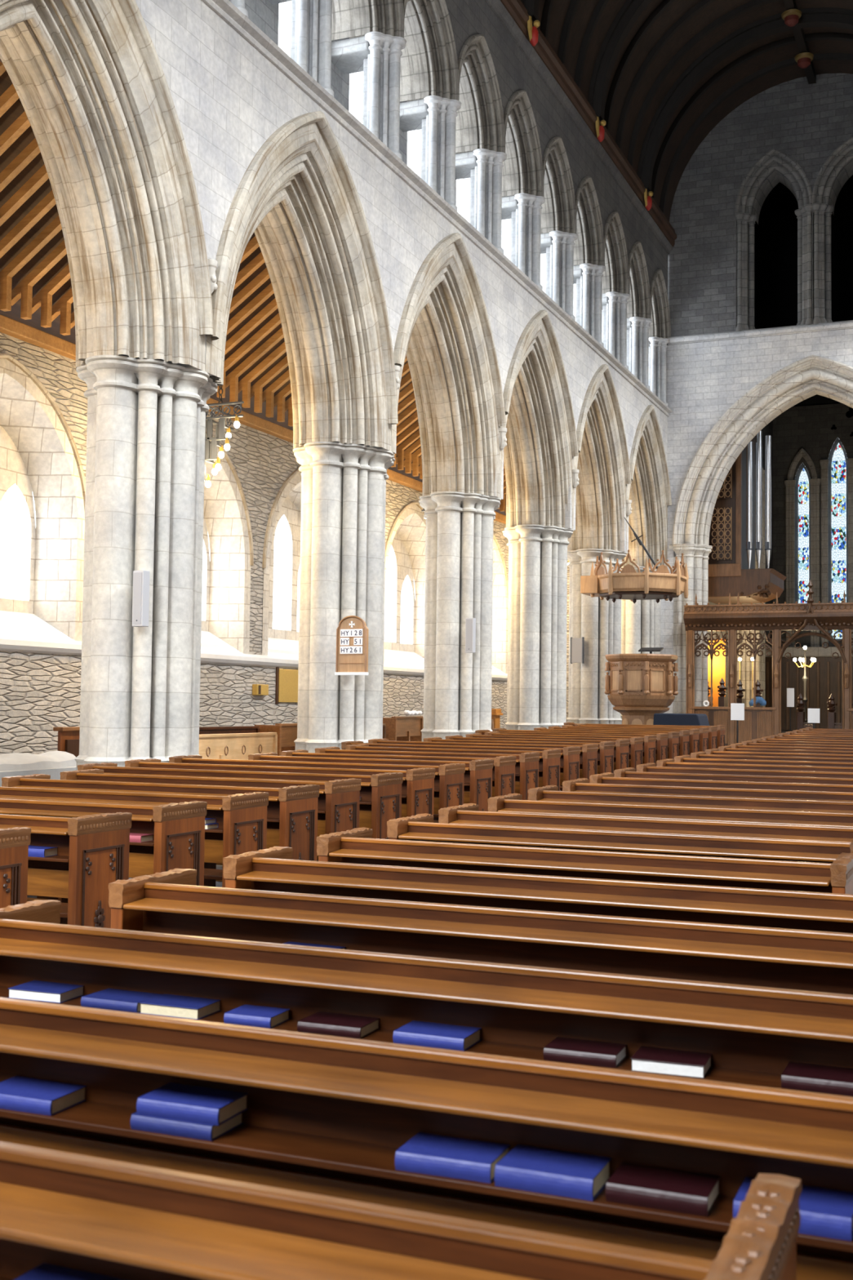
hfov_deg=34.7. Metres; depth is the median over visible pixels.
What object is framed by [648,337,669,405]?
cluster
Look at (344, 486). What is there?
pier
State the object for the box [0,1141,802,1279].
pew
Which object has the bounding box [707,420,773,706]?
wall
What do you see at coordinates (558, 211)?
arch
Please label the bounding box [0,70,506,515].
ceiling
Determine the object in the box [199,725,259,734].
bench
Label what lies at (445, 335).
arch
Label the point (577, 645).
panel
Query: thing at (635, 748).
pew
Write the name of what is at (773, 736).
pew
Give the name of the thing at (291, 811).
pew
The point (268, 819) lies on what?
shelf
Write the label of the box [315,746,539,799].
pew
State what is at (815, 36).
rib
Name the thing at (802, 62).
pendant
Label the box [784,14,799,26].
pendant
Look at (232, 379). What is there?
rafter
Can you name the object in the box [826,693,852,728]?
stall
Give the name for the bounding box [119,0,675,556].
wall
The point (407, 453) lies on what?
rafter
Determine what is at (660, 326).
arch
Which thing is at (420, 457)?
rafter
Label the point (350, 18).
arch
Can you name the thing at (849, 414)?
window
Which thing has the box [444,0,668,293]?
wall
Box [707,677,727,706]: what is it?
stall
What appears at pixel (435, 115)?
column
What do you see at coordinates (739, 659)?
lamp
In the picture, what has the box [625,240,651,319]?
arch
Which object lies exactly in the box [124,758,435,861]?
pew
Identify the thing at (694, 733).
pew
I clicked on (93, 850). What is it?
pew
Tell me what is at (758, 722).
screen
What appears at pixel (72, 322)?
rafter
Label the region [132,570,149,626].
speaker
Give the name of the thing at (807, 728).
pew
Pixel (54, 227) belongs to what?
rafter
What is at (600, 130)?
figure
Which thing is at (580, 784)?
pew
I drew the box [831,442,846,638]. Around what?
window
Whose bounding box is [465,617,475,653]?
speaker
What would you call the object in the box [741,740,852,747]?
pew
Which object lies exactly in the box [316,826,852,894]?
pew
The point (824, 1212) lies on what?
book
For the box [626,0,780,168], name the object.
rib
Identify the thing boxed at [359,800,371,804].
shelf
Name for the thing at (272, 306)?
rafter
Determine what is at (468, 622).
grille
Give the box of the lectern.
[491,708,502,729]
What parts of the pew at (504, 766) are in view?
rail, panel, kneeling rail, sunk panel, panel moulding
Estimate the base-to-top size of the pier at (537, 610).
5.554 m
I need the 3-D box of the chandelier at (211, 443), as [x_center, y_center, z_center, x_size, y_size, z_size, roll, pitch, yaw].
[-3.660,-4.560,22.598,1.176,4.046,1.464,1,-3,-16]
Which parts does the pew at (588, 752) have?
rail, panel, kneeling rail, sunk panel, panel moulding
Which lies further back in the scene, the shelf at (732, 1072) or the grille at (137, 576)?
the grille at (137, 576)
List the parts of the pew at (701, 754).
rail, panel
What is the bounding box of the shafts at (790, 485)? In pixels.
[784,480,795,647]
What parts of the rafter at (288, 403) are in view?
ashlar post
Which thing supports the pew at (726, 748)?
on the floor
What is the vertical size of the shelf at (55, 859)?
0.020 m
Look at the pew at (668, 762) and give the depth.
14.62 m
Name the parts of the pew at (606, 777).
rail, panel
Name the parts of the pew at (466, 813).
rail, panel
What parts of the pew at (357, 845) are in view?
rail, panel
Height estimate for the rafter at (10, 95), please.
2.430 m
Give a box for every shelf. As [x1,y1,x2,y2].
[0,986,781,1088]
[0,1101,852,1252]
[0,1276,13,1279]
[27,855,68,862]
[128,840,154,846]
[204,827,222,833]
[266,817,279,822]
[317,808,325,813]
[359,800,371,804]
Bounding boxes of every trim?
[0,314,506,524]
[0,635,507,681]
[201,0,672,416]
[485,0,672,253]
[500,0,677,246]
[667,320,852,345]
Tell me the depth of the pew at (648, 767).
13.78 m
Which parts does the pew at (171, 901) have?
rail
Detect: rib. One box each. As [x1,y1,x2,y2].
[520,0,539,22]
[540,0,553,40]
[557,0,580,66]
[573,0,608,90]
[587,0,652,121]
[604,0,675,131]
[615,0,715,150]
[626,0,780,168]
[636,7,852,191]
[651,32,852,199]
[659,53,852,214]
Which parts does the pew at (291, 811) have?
rail, panel, kneeling rail, sunk panel, panel moulding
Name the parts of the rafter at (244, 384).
ashlar post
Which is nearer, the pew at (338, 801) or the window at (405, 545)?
the pew at (338, 801)
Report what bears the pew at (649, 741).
on the floor
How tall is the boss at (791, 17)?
0.360 m
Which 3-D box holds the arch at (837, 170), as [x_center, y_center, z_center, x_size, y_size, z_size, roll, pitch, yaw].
[12.741,-12.049,40.712,2.380,5.500,1.300,0,-3,23]
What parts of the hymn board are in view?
sill rail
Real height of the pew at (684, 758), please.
1.067 m
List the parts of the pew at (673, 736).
rail, panel, sunk panel, panel moulding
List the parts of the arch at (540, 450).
hood mould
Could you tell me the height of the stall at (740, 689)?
1.772 m
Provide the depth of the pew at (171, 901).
5.16 m
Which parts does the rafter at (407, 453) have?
ashlar post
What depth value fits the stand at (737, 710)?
27.76 m
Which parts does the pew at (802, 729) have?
rail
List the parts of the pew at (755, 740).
rail, panel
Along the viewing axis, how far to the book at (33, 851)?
8.45 m
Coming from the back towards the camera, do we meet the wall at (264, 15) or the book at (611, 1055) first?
the wall at (264, 15)
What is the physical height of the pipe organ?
6.106 m
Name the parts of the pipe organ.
tracery panel, tracery panel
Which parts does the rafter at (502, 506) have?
ashlar post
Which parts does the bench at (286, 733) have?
leg, rail, leg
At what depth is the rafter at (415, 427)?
33.12 m
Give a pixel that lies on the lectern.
(495, 713)
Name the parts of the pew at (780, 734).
rail, panel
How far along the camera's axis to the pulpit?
33.93 m
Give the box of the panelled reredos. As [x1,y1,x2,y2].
[765,646,852,729]
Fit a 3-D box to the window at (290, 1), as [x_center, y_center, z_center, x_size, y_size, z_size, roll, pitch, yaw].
[-2.419,-10.196,22.633,0.001,3.230,1.520,0,-3,23]
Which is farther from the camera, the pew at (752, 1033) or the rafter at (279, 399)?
the rafter at (279, 399)
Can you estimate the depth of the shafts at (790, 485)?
58.57 m
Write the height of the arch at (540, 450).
4.572 m
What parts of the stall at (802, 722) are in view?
panel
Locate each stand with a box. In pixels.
[730,702,744,742]
[786,688,794,731]
[808,708,819,728]
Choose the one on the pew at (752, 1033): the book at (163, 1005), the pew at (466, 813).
the book at (163, 1005)
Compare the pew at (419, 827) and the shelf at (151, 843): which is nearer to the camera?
the pew at (419, 827)
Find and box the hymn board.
[334,615,368,675]
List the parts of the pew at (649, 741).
rail, panel, sunk panel, panel moulding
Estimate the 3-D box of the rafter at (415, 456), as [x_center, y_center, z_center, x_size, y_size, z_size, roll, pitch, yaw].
[0.789,-5.369,34.181,2.900,2.430,0.110,0,-3,23]
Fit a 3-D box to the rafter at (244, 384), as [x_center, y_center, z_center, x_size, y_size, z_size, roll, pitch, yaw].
[-2.468,-5.775,26.384,2.900,2.430,0.110,0,-3,23]
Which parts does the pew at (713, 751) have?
rail, panel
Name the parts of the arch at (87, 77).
hood mould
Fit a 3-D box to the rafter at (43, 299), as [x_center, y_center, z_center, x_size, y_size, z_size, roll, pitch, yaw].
[-4.821,-6.068,20.753,2.900,2.430,0.110,0,-3,23]
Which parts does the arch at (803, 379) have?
arch moulding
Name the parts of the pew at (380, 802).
rail, panel, kneeling rail, sunk panel, panel moulding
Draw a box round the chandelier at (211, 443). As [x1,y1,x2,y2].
[204,386,244,487]
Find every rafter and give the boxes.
[0,62,5,75]
[0,84,18,117]
[0,111,30,155]
[0,137,39,191]
[0,164,48,226]
[0,190,56,257]
[0,215,62,311]
[11,240,66,319]
[31,264,70,328]
[51,288,73,335]
[70,311,75,328]
[216,312,280,398]
[224,297,277,355]
[225,327,284,402]
[226,283,274,335]
[229,267,269,313]
[233,252,264,289]
[238,341,286,408]
[240,235,259,263]
[250,355,288,413]
[262,369,289,417]
[273,382,291,422]
[284,396,293,426]
[391,420,418,466]
[395,429,420,470]
[395,438,420,473]
[396,401,417,425]
[396,411,417,435]
[397,392,415,414]
[398,382,413,402]
[399,372,411,391]
[401,362,409,377]
[404,447,421,476]
[411,456,422,479]
[499,487,506,511]
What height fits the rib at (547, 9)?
4.330 m
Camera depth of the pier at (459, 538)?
27.27 m
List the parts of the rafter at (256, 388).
ashlar post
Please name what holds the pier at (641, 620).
on the floor
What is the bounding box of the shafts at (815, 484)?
[808,478,821,646]
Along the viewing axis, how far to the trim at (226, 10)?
22.92 m
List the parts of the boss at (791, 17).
crown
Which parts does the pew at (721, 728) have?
rail, panel, sunk panel, panel moulding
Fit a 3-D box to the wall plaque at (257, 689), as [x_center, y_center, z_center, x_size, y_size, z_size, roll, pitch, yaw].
[-3.377,1.014,27.815,0.130,0.220,0.470,0,-3,23]
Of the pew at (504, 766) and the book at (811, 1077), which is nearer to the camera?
the book at (811, 1077)
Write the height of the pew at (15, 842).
1.067 m
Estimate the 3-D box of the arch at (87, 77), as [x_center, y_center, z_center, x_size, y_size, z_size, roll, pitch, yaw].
[-4.596,-5.840,15.135,1.762,4.572,5.800,0,-3,23]
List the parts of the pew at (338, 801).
rail, panel, kneeling rail, sunk panel, panel moulding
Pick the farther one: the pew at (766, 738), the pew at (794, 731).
the pew at (794, 731)
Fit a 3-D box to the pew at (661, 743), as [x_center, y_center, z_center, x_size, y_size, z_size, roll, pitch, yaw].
[2.475,2.111,23.576,3.326,1.067,0.578,0,-3,23]
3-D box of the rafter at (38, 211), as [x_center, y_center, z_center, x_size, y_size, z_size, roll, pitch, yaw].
[-5.363,-6.136,19.453,2.900,2.430,0.110,0,-3,23]
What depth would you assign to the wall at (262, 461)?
27.67 m
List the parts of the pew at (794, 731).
rail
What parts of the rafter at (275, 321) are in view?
ashlar post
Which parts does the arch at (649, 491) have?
hood mould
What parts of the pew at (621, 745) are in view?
rail, panel, sunk panel, panel moulding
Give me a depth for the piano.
31.69 m
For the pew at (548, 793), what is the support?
on the floor
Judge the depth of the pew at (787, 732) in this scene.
23.90 m
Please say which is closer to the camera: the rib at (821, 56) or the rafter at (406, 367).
the rafter at (406, 367)
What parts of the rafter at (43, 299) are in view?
ashlar post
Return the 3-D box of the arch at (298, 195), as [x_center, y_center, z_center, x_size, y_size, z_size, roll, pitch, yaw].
[-2.363,-5.561,20.481,1.762,4.572,5.800,0,-3,23]
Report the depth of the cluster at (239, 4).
18.32 m
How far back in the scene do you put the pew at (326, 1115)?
3.15 m
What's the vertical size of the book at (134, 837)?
0.048 m
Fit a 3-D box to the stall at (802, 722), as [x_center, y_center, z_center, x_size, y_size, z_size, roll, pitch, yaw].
[12.024,2.381,43.380,0.553,1.372,0.550,0,-3,23]
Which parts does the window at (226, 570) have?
sill, hood mould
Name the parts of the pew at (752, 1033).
rail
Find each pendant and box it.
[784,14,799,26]
[797,57,811,68]
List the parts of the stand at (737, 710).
post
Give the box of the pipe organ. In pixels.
[708,431,786,604]
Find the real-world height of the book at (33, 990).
0.036 m
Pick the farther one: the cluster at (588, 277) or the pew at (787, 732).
the cluster at (588, 277)
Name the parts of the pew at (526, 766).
rail, panel, kneeling rail, sunk panel, panel moulding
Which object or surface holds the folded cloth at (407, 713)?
on the cabinet
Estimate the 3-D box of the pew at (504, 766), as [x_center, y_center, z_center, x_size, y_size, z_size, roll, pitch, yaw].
[-0.362,1.866,16.133,2.826,1.067,0.578,0,-3,23]
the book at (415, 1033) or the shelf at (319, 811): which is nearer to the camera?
the book at (415, 1033)
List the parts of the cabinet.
leg, leg, rail, leg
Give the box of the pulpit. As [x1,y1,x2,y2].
[604,647,678,724]
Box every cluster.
[228,0,248,17]
[267,0,333,97]
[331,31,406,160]
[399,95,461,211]
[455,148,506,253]
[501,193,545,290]
[540,231,577,320]
[573,263,606,346]
[602,291,631,369]
[626,316,652,390]
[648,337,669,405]
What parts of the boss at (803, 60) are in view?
crown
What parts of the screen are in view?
post, sill rail, panel, post, panel, sill rail, post, post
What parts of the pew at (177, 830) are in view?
panel, rail, kneeling rail, sunk panel, panel moulding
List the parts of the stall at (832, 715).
panel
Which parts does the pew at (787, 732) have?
rail, panel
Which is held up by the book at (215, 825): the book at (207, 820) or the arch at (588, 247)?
the book at (207, 820)
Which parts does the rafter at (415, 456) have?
ashlar post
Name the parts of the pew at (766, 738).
rail, panel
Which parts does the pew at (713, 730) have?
panel, rail, sunk panel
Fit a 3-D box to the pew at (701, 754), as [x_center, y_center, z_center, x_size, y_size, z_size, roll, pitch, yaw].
[4.572,1.896,16.218,2.806,1.067,0.578,0,-3,23]
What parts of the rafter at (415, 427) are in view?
ashlar post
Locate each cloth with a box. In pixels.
[404,710,422,715]
[749,696,766,706]
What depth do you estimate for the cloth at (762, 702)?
42.17 m
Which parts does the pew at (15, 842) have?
sunk panel, panel moulding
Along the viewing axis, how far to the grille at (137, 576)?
16.59 m
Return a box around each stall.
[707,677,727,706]
[737,679,763,706]
[795,693,815,729]
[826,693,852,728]
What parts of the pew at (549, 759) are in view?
rail, panel, kneeling rail, sunk panel, panel moulding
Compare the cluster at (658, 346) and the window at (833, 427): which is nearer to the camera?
the cluster at (658, 346)
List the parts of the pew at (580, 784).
rail, panel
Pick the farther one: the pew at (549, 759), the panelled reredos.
the panelled reredos
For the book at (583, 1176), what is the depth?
2.95 m
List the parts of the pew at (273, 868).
rail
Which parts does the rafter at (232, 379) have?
ashlar post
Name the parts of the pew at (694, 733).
rail, panel, sunk panel, panel moulding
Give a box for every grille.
[133,572,142,624]
[466,619,472,651]
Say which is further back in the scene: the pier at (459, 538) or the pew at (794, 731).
the pier at (459, 538)
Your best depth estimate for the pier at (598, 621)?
36.71 m
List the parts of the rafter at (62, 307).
ashlar post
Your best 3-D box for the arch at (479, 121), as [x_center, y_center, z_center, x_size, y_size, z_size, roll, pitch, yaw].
[0.526,-10.939,27.041,1.290,1.900,2.580,0,-3,23]
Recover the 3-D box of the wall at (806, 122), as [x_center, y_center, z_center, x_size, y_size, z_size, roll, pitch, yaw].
[11.526,-13.791,40.713,9.300,9.350,0.001,0,-3,23]
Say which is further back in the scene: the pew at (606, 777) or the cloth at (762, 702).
the cloth at (762, 702)
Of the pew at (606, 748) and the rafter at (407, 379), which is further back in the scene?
the rafter at (407, 379)
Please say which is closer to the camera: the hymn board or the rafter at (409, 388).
the hymn board
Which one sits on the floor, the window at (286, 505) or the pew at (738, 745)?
the pew at (738, 745)
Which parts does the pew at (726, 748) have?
rail, panel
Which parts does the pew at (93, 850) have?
panel, rail, seat, kneeling rail, sunk panel, panel moulding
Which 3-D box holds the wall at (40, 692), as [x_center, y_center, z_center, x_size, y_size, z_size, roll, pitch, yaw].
[-6.001,1.545,21.685,0.001,3.000,47.500,0,-3,23]
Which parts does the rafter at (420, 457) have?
ashlar post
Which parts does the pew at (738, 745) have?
rail, panel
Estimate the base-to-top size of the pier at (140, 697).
5.841 m
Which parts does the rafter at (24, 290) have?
ashlar post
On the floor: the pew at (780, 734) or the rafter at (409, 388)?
the pew at (780, 734)
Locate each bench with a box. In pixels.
[198,732,277,759]
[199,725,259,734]
[254,723,297,755]
[382,724,386,738]
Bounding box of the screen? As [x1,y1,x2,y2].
[683,579,852,746]
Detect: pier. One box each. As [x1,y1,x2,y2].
[74,355,217,770]
[293,441,395,752]
[418,491,501,741]
[502,524,573,730]
[566,548,626,724]
[620,565,661,719]
[742,464,765,706]
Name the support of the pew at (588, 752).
on the floor
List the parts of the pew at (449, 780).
rail, panel, kneeling rail, sunk panel, panel moulding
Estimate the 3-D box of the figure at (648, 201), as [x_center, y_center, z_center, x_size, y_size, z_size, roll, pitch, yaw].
[6.296,-12.426,38.628,0.235,0.560,0.500,0,-3,23]
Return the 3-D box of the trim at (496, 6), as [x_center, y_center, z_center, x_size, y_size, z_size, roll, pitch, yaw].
[-1.573,-13.184,20.493,0.190,0.220,47.300,0,-3,23]
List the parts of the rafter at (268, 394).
ashlar post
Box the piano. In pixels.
[653,713,709,725]
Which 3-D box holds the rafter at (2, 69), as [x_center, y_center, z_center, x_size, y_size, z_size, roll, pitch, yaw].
[-6.268,-6.249,17.287,2.900,2.430,0.110,0,-3,23]
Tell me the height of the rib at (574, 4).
4.330 m
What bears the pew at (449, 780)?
on the floor
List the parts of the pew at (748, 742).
rail, panel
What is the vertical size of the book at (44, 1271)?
0.042 m
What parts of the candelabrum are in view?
stem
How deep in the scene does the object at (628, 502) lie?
37.20 m
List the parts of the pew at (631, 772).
rail, panel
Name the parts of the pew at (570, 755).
rail, panel, kneeling rail, sunk panel, panel moulding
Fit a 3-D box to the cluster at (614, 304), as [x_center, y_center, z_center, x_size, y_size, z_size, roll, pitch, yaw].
[4.949,-8.417,37.582,1.340,2.080,0.910,0,-3,23]
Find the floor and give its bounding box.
[26,729,794,897]
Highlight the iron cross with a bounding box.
[623,516,657,568]
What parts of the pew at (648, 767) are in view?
rail, panel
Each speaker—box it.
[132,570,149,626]
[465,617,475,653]
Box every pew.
[0,786,269,900]
[0,798,207,924]
[0,812,132,928]
[0,826,31,908]
[0,899,852,1088]
[0,997,852,1279]
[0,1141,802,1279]
[1,773,319,887]
[59,768,361,881]
[77,762,403,865]
[107,868,852,995]
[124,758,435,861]
[168,755,465,822]
[222,846,852,933]
[248,752,493,817]
[280,749,516,820]
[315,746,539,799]
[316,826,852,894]
[341,740,580,786]
[345,743,560,791]
[368,738,598,790]
[386,813,852,863]
[423,737,614,777]
[438,803,852,842]
[444,734,629,791]
[465,733,643,771]
[475,729,668,764]
[484,731,656,764]
[487,793,852,827]
[492,728,679,759]
[528,785,852,813]
[533,727,689,764]
[548,725,699,755]
[561,724,708,751]
[562,777,852,801]
[564,722,725,748]
[574,723,717,749]
[589,772,852,792]
[613,767,852,784]
[636,762,852,777]
[656,758,852,772]
[674,755,852,767]
[690,751,852,762]
[705,748,852,758]
[718,745,852,754]
[730,742,852,751]
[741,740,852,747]
[751,738,852,745]
[761,736,852,742]
[769,734,852,740]
[777,733,852,737]
[785,731,852,736]
[792,729,852,733]
[799,728,852,732]
[805,727,852,730]
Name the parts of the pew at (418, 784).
rail, panel, kneeling rail, sunk panel, panel moulding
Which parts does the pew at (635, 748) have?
rail, panel, kneeling rail, sunk panel, panel moulding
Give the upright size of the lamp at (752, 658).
2.574 m
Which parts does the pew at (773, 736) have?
rail, panel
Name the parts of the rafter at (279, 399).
ashlar post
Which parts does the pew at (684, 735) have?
rail, panel, sunk panel, panel moulding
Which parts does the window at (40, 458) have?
pane, sill, hood mould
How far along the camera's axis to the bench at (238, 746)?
22.33 m
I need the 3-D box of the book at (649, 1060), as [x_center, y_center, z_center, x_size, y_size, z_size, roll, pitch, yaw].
[0.698,1.199,3.883,0.207,0.038,0.151,0,-3,20]
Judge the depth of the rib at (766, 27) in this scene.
37.97 m
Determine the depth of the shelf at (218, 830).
10.03 m
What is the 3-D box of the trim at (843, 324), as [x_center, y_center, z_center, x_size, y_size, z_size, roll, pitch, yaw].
[11.445,-9.254,40.440,8.700,0.240,0.130,0,-3,23]
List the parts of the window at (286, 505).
pane, hood mould, sill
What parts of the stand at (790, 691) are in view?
post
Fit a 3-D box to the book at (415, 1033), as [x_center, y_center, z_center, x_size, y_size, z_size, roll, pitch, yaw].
[0.034,1.202,4.152,0.228,0.040,0.156,0,-3,23]
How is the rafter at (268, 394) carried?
attached to the beam
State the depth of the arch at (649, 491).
41.17 m
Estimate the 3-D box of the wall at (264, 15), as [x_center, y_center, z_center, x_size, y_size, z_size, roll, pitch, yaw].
[0.279,-10.364,27.076,1.640,5.150,33.470,0,-3,23]
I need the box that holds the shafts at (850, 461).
[847,457,852,646]
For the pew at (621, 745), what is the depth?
20.64 m
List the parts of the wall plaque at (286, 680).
frame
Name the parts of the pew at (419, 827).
rail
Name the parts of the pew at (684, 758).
rail, panel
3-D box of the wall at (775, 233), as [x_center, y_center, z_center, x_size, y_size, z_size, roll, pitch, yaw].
[13.329,-12.397,44.879,8.800,6.900,9.000,0,-3,23]
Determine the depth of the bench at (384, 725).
27.90 m
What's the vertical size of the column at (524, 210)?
2.080 m
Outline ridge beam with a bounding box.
[783,0,816,84]
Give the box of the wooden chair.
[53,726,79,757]
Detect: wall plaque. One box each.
[252,684,268,695]
[275,666,297,704]
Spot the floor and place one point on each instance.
(218, 884)
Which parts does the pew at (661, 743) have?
rail, panel, sunk panel, panel moulding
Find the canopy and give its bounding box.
[580,550,688,603]
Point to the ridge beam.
(799, 34)
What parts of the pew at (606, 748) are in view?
rail, panel, kneeling rail, sunk panel, panel moulding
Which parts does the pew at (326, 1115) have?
rail, kneeling rail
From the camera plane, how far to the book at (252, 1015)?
4.34 m
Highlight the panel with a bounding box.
[570,636,584,663]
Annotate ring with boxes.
[702,700,709,706]
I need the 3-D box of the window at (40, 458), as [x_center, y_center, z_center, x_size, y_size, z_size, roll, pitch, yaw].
[-6.802,-2.208,20.858,0.930,4.300,4.260,0,-3,23]
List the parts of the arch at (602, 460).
hood mould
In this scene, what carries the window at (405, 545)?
in the wall at (262, 461)
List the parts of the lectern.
moulding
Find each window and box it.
[0,353,85,641]
[200,427,253,653]
[262,468,301,657]
[278,0,291,57]
[349,71,363,119]
[383,501,426,666]
[407,129,418,171]
[492,533,508,673]
[798,467,808,603]
[831,424,836,430]
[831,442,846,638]
[845,407,852,417]
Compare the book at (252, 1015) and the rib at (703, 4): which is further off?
the rib at (703, 4)
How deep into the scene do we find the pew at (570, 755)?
18.20 m
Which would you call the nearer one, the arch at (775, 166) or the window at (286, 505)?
the window at (286, 505)
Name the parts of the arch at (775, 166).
arch moulding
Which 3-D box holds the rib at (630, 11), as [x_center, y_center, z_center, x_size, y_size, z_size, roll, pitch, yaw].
[8.085,-15.158,32.544,8.660,4.330,0.480,0,-3,23]
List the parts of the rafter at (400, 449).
ashlar post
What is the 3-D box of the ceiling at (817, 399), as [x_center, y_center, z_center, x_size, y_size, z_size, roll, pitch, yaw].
[15.221,-10.698,49.642,8.200,4.400,18.600,0,-3,23]
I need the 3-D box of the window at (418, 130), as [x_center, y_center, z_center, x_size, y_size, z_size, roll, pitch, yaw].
[-0.432,-9.948,27.389,0.001,3.230,1.520,0,-3,23]
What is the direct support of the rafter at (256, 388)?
attached to the beam
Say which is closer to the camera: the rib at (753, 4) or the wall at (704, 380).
the rib at (753, 4)
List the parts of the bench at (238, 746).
leg, rail, leg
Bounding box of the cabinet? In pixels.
[382,715,423,741]
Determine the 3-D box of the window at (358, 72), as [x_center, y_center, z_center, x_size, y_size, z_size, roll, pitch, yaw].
[-1.425,-10.072,25.011,0.001,3.230,1.520,0,-3,23]
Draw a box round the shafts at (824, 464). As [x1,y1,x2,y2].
[820,459,829,646]
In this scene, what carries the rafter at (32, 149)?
attached to the beam
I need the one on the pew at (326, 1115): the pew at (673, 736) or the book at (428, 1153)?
the book at (428, 1153)
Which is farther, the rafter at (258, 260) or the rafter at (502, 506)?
the rafter at (502, 506)
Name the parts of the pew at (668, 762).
rail, panel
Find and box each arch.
[0,0,213,371]
[204,111,398,450]
[331,0,404,40]
[349,0,459,102]
[391,232,506,497]
[406,34,505,152]
[455,89,544,196]
[499,309,578,528]
[504,136,577,233]
[544,176,604,266]
[570,364,631,551]
[576,211,630,294]
[622,404,671,567]
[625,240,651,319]
[626,268,671,338]
[669,355,852,713]
[734,147,813,331]
[811,137,852,324]
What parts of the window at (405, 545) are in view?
pane, sill, hood mould, pane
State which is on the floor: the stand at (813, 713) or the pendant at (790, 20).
the stand at (813, 713)
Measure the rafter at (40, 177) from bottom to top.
2.430 m
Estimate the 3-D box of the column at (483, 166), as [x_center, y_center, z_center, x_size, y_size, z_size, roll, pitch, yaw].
[1.007,-8.909,28.144,1.340,2.080,0.910,0,-3,23]
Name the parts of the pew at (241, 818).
rail, panel, kneeling rail, seat, sunk panel, panel moulding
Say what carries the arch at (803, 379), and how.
on the floor
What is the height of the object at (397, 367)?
0.440 m
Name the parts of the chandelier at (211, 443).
stem, bulb, pierced frame, pierced frame, bulb, pierced frame, pierced frame, bulb, pierced frame, chain, bulb, pierced frame, bulb, bulb, bulb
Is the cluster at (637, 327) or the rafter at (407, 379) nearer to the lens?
the rafter at (407, 379)
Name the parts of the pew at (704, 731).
panel, rail, sunk panel, panel moulding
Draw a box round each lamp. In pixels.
[737,657,742,679]
[751,657,754,706]
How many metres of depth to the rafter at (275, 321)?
25.68 m
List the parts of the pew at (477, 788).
rail, panel, kneeling rail, sunk panel, panel moulding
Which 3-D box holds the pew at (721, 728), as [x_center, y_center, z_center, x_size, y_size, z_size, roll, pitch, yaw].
[4.520,2.273,28.475,3.326,1.067,0.578,0,-3,23]
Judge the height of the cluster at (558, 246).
2.080 m
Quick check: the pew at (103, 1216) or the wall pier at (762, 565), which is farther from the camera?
the wall pier at (762, 565)
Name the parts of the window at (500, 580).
sill, hood mould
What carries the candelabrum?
on the floor
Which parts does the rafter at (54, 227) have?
ashlar post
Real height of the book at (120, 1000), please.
0.036 m
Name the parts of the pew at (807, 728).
rail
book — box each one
[0,1075,86,1115]
[7,980,84,1003]
[13,1262,124,1279]
[27,844,57,857]
[80,988,161,1013]
[129,832,153,842]
[129,1111,243,1141]
[136,1082,248,1125]
[139,993,220,1020]
[204,817,216,824]
[204,822,217,829]
[223,1004,289,1028]
[283,941,346,949]
[297,1011,379,1039]
[392,1020,481,1051]
[395,1132,510,1183]
[494,1144,611,1201]
[543,1036,626,1068]
[605,1162,720,1217]
[630,1045,712,1079]
[733,1177,852,1241]
[781,1061,852,1097]
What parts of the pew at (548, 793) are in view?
rail, panel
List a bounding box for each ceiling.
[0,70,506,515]
[537,0,852,222]
[793,394,841,406]
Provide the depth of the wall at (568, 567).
42.95 m
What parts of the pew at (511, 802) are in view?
rail, panel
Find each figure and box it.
[527,15,540,45]
[595,116,606,142]
[644,188,653,210]
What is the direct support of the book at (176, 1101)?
on the book at (192, 1130)
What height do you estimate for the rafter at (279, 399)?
2.430 m
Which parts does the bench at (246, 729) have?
rail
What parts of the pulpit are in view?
panel frame, panel, panel frame, panel, stem panel, stem, panel frame, panel, panel frame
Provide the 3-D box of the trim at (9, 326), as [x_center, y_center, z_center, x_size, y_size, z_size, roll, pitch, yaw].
[-6.005,-4.707,21.903,0.410,0.210,47.300,0,-3,23]
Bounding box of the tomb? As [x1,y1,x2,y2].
[0,751,75,786]
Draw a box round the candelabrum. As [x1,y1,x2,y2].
[793,645,816,724]
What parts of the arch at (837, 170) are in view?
arch moulding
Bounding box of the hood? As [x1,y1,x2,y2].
[786,448,817,479]
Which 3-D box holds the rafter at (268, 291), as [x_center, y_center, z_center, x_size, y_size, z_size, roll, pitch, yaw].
[-3.192,-5.865,24.651,2.900,2.430,0.110,0,-3,23]
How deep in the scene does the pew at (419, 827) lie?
7.86 m
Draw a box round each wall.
[0,332,508,654]
[0,650,507,754]
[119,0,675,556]
[244,0,602,342]
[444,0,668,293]
[566,560,569,722]
[660,328,852,713]
[666,73,852,345]
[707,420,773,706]
[754,174,852,328]
[773,403,852,646]
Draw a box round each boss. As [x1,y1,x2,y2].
[781,8,802,26]
[794,52,813,68]
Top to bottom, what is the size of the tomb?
0.914 m
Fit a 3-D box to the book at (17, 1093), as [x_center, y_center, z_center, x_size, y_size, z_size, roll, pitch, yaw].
[-1.018,1.177,3.535,0.226,0.040,0.161,0,-3,22]

